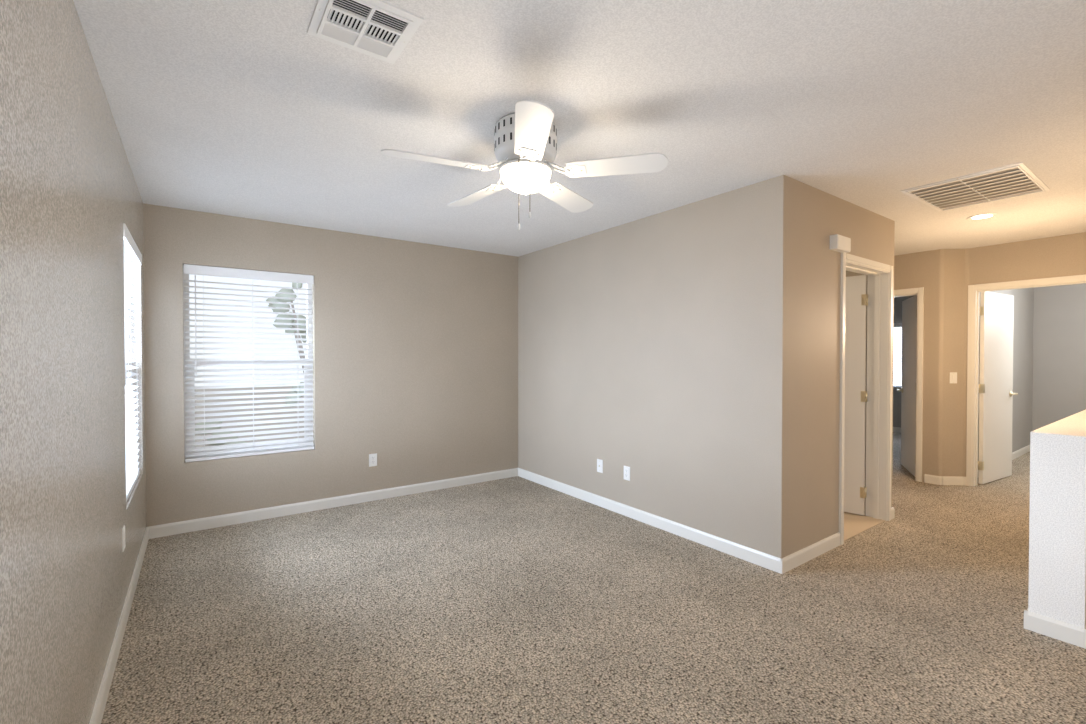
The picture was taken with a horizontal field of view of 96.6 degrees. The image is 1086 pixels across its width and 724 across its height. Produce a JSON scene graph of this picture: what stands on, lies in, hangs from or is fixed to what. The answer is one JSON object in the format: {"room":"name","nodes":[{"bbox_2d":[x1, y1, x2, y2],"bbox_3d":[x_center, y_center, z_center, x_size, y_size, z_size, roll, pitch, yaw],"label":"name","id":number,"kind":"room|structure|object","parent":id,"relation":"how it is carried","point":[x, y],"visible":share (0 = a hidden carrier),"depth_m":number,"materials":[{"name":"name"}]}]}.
{"room":"empty loft room","nodes":[
{"label":"empty loft room","id":0,"kind":"room"},
{"bbox_2d":[0,0,145,723],"bbox_3d":[-1.442,0.097,1.357,0.160,2.440,5.524,0,1,-36],"label":"wall","id":1,"kind":"structure","parent":0,"point":[68,186],"depth_m":1.33,"materials":[{"name":"paint"}]},
{"bbox_2d":[122,525,125,551],"label":"outlet plates","id":2,"kind":"object","parent":1,"relation":"attached to","point":[123,530],"depth_m":2.40,"materials":[{"name":"white plastic"}]},
{"bbox_2d":[143,203,517,526],"bbox_3d":[2.060,0.028,7.166,12.303,2.440,0.160,0,1,-36],"label":"wall","id":3,"kind":"structure","parent":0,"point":[415,344],"depth_m":4.38,"materials":[{"name":"beige paint"}]},
{"bbox_2d":[183,265,312,458],"bbox_3d":[-2.405,0.008,4.004,0.909,1.506,0.077,0,1,-36],"label":"window","id":4,"kind":"structure","parent":3,"relation":"in","point":[185,276],"depth_m":3.85,"materials":[{"name":"white plastic"}]},
{"bbox_2d":[184,264,313,461],"bbox_3d":[-2.357,0.009,3.937,0.897,1.498,0.070,0,1,-36],"label":"blinds","id":5,"kind":"object","parent":4,"relation":"attached to","point":[195,270],"visible":1,"depth_m":3.92,"materials":[{"name":"white plastic"}]},
{"bbox_2d":[369,453,376,466],"label":"outlet plates","id":6,"kind":"object","parent":3,"relation":"attached to","point":[372,459],"depth_m":4.47,"materials":[{"name":"white plastic"}]},
{"bbox_2d":[73,0,1085,256],"bbox_3d":[3.558,-1.215,4.925,12.463,0.100,5.524,0,1,-36],"label":"ceiling","id":7,"kind":"structure","parent":0,"point":[224,107],"depth_m":2.13,"materials":[{"name":"paint"}]},
{"bbox_2d":[307,0,423,63],"bbox_3d":[-0.598,-1.121,1.619,0.298,0.011,0.298,0,1,-36],"label":"ceiling vent","id":8,"kind":"object","parent":7,"relation":"in","point":[379,29],"visible":1,"depth_m":1.61,"materials":[{"name":"white metal"}]},
{"bbox_2d":[381,100,667,229],"bbox_3d":[-0.120,-0.867,2.350,1.264,0.536,1.243,0,1,-36],"label":"ceiling fan","id":9,"kind":"object","parent":7,"relation":"attached to","point":[525,140],"depth_m":2.22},
{"bbox_2d":[900,162,1049,211],"bbox_3d":[2.876,-1.140,3.223,0.775,0.011,0.590,0,1,-36],"label":"ceiling vent","id":10,"kind":"object","parent":7,"relation":"in","point":[1014,180],"visible":1,"depth_m":3.19,"materials":[{"name":"white metal"}]},
{"bbox_2d":[966,213,997,219],"bbox_3d":[3.472,-1.149,3.828,0.186,0.006,0.186,0,1,-36],"label":"recessed light","id":11,"kind":"object","parent":7,"relation":"in","point":[985,215],"visible":1,"depth_m":3.82,"materials":[{"name":"white"}]},
{"bbox_2d":[101,432,1085,723],"bbox_3d":[3.558,1.325,4.955,12.463,0.100,5.524,0,1,-36],"label":"floor","id":12,"kind":"structure","parent":0,"point":[511,600],"depth_m":2.43,"materials":[{"name":"beige carpet"}]},
{"bbox_2d":[518,175,894,558],"bbox_3d":[1.301,0.058,4.685,1.737,2.440,2.989,0,1,-36],"label":"wall","id":13,"kind":"structure","parent":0,"point":[693,348],"depth_m":3.47,"materials":[{"name":"beige paint"}]},
{"bbox_2d":[597,459,602,472],"label":"outlet plates","id":14,"kind":"object","parent":13,"relation":"attached to","point":[599,462],"depth_m":4.30,"materials":[{"name":"white plastic"}]},
{"bbox_2d":[624,466,629,480],"label":"outlet plates","id":15,"kind":"object","parent":13,"relation":"attached to","point":[626,469],"depth_m":4.03,"materials":[{"name":"white plastic"}]},
{"bbox_2d":[830,234,850,252],"bbox_3d":[2.056,-0.817,3.345,0.203,0.096,0.052,0,1,-36],"label":"door chime","id":16,"kind":"object","parent":13,"relation":"attached to","point":[839,243],"visible":1,"depth_m":3.30,"materials":[{"name":"white plastic"}]},
{"bbox_2d":[844,275,867,514],"bbox_3d":[2.391,0.275,4.261,0.164,1.992,0.762,-1,1,-41],"label":"bathroom door","id":17,"kind":"structure","parent":13,"relation":"in","point":[855,491],"depth_m":4.05,"materials":[{"name":"painted wood"},{"name":"brass nickel"}]},
{"bbox_2d":[839,252,892,544],"bbox_3d":[2.422,0.258,3.732,0.895,2.062,0.163,0,1,-36],"label":"door frame","id":18,"kind":"structure","parent":13,"relation":"attached to","point":[879,275],"depth_m":3.93,"materials":[{"name":"white wood"}]},
{"bbox_2d":[844,512,884,540],"bbox_3d":[1.306,1.276,4.706,1.512,0.004,2.984,0,1,-36],"label":"floor","id":19,"kind":"structure","parent":0,"point":[854,524],"depth_m":3.85,"materials":[{"name":"beige tile"}]},
{"bbox_2d":[893,283,1085,460],"bbox_3d":[5.684,0.037,6.439,3.580,2.440,5.244,0,1,-36],"label":"wall","id":20,"kind":"structure","parent":0,"point":[1049,328],"depth_m":6.67,"materials":[{"name":"grey paint"}]},
{"bbox_2d":[89,468,1085,723],"bbox_3d":[3.634,1.230,4.984,12.303,0.088,5.244,0,1,-36],"label":"baseboard","id":21,"kind":"structure","parent":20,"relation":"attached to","point":[776,564],"depth_m":3.62,"materials":[{"name":"white wood"}]},
{"bbox_2d":[893,427,1029,459],"bbox_3d":[5.537,1.214,6.348,3.620,0.088,5.244,0,1,-36],"label":"baseboard","id":22,"kind":"structure","parent":20,"relation":"attached to","point":[1026,449],"depth_m":6.56,"materials":[{"name":"white wood"}]},
{"bbox_2d":[894,232,1085,481],"bbox_3d":[3.861,0.063,4.257,1.925,2.440,3.820,0,1,-36],"label":"wall","id":23,"kind":"structure","parent":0,"point":[945,275],"depth_m":5.00,"materials":[{"name":"beige paint"}]},
{"bbox_2d":[896,295,916,475],"bbox_3d":[4.225,0.259,5.604,0.164,1.992,0.741,0,1,31],"label":"bedroom door","id":24,"kind":"structure","parent":23,"relation":"in","point":[909,306],"depth_m":5.58,"materials":[{"name":"white wood"}]},
{"bbox_2d":[894,287,923,481],"bbox_3d":[3.821,0.237,5.522,0.152,2.062,0.876,0,1,-36],"label":"door frame","id":25,"kind":"structure","parent":23,"relation":"attached to","point":[919,292],"depth_m":5.14,"materials":[{"name":"white wood"}]},
{"bbox_2d":[950,372,956,382],"bbox_3d":[4.241,0.164,4.996,0.072,0.115,0.014,0,1,2],"label":"switch","id":26,"kind":"object","parent":23,"relation":"attached to","point":[953,375],"visible":1,"depth_m":5.00,"materials":[{"name":"white plastic"}]},
{"bbox_2d":[978,291,1017,483],"bbox_3d":[4.875,0.264,5.170,0.782,1.992,0.164,0,1,-34],"label":"end door","id":27,"kind":"structure","parent":23,"relation":"in","point":[996,312],"depth_m":5.14,"materials":[{"name":"painted wood"},{"name":"brass nickel"}]},
{"bbox_2d":[966,274,1085,486],"bbox_3d":[4.692,0.247,4.649,0.152,2.062,0.921,0,1,-36],"label":"door frame","id":28,"kind":"structure","parent":23,"relation":"attached to","point":[974,291],"depth_m":4.95,"materials":[{"name":"white wood"}]},
{"bbox_2d":[1028,410,1085,627],"bbox_3d":[3.712,0.813,3.208,3.160,0.965,0.185,0,1,-36],"label":"half wall","id":29,"kind":"structure","parent":0,"point":[1057,508],"depth_m":2.29,"materials":[{"name":"white paint"}]},
{"label":"outside","id":30,"kind":"structure","parent":0,"visible":0},
{"bbox_2d":[195,386,303,450],"bbox_3d":[0.000,4.433,0.052,160.000,0.200,160.000,0,1,-36],"label":"ground","id":31,"kind":"structure","parent":30,"point":[279,387],"depth_m":37.98,"materials":[{"name":"beige"}]},
{"bbox_2d":[195,282,306,448],"bbox_3d":[-16.781,0.875,19.798,24.284,7.132,30.037,0,1,-36],"label":"vegetation","id":32,"kind":"object","parent":31,"relation":"on","point":[294,285],"visible":0.14,"depth_m":12.31,"materials":[{"name":"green plant"}]},
{"bbox_3d":[6.253,-0.119,8.632,0.077,1.140,0.850,0,1,-36],"label":"bedroom window","id":33,"kind":"structure","parent":0,"visible":0},
{"bbox_2d":[893,323,901,387],"bbox_3d":[6.186,-0.118,8.584,0.070,1.132,0.838,0,1,-36],"label":"blinds","id":34,"kind":"object","parent":33,"relation":"attached to","point":[895,324],"visible":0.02,"depth_m":8.51,"materials":[{"name":"white plastic"}]},
{"bbox_3d":[-2.559,0.021,2.860,0.077,1.506,0.970,0,1,-36],"label":"window","id":35,"kind":"structure","parent":0,"visible":0},
{"bbox_2d":[123,223,141,501],"bbox_3d":[-2.492,0.021,2.908,0.070,1.498,0.958,0,1,-36],"label":"blinds","id":36,"kind":"object","parent":35,"relation":"attached to","point":[131,251],"visible":0.51,"depth_m":2.96,"materials":[{"name":"white plastic"}]}
]}

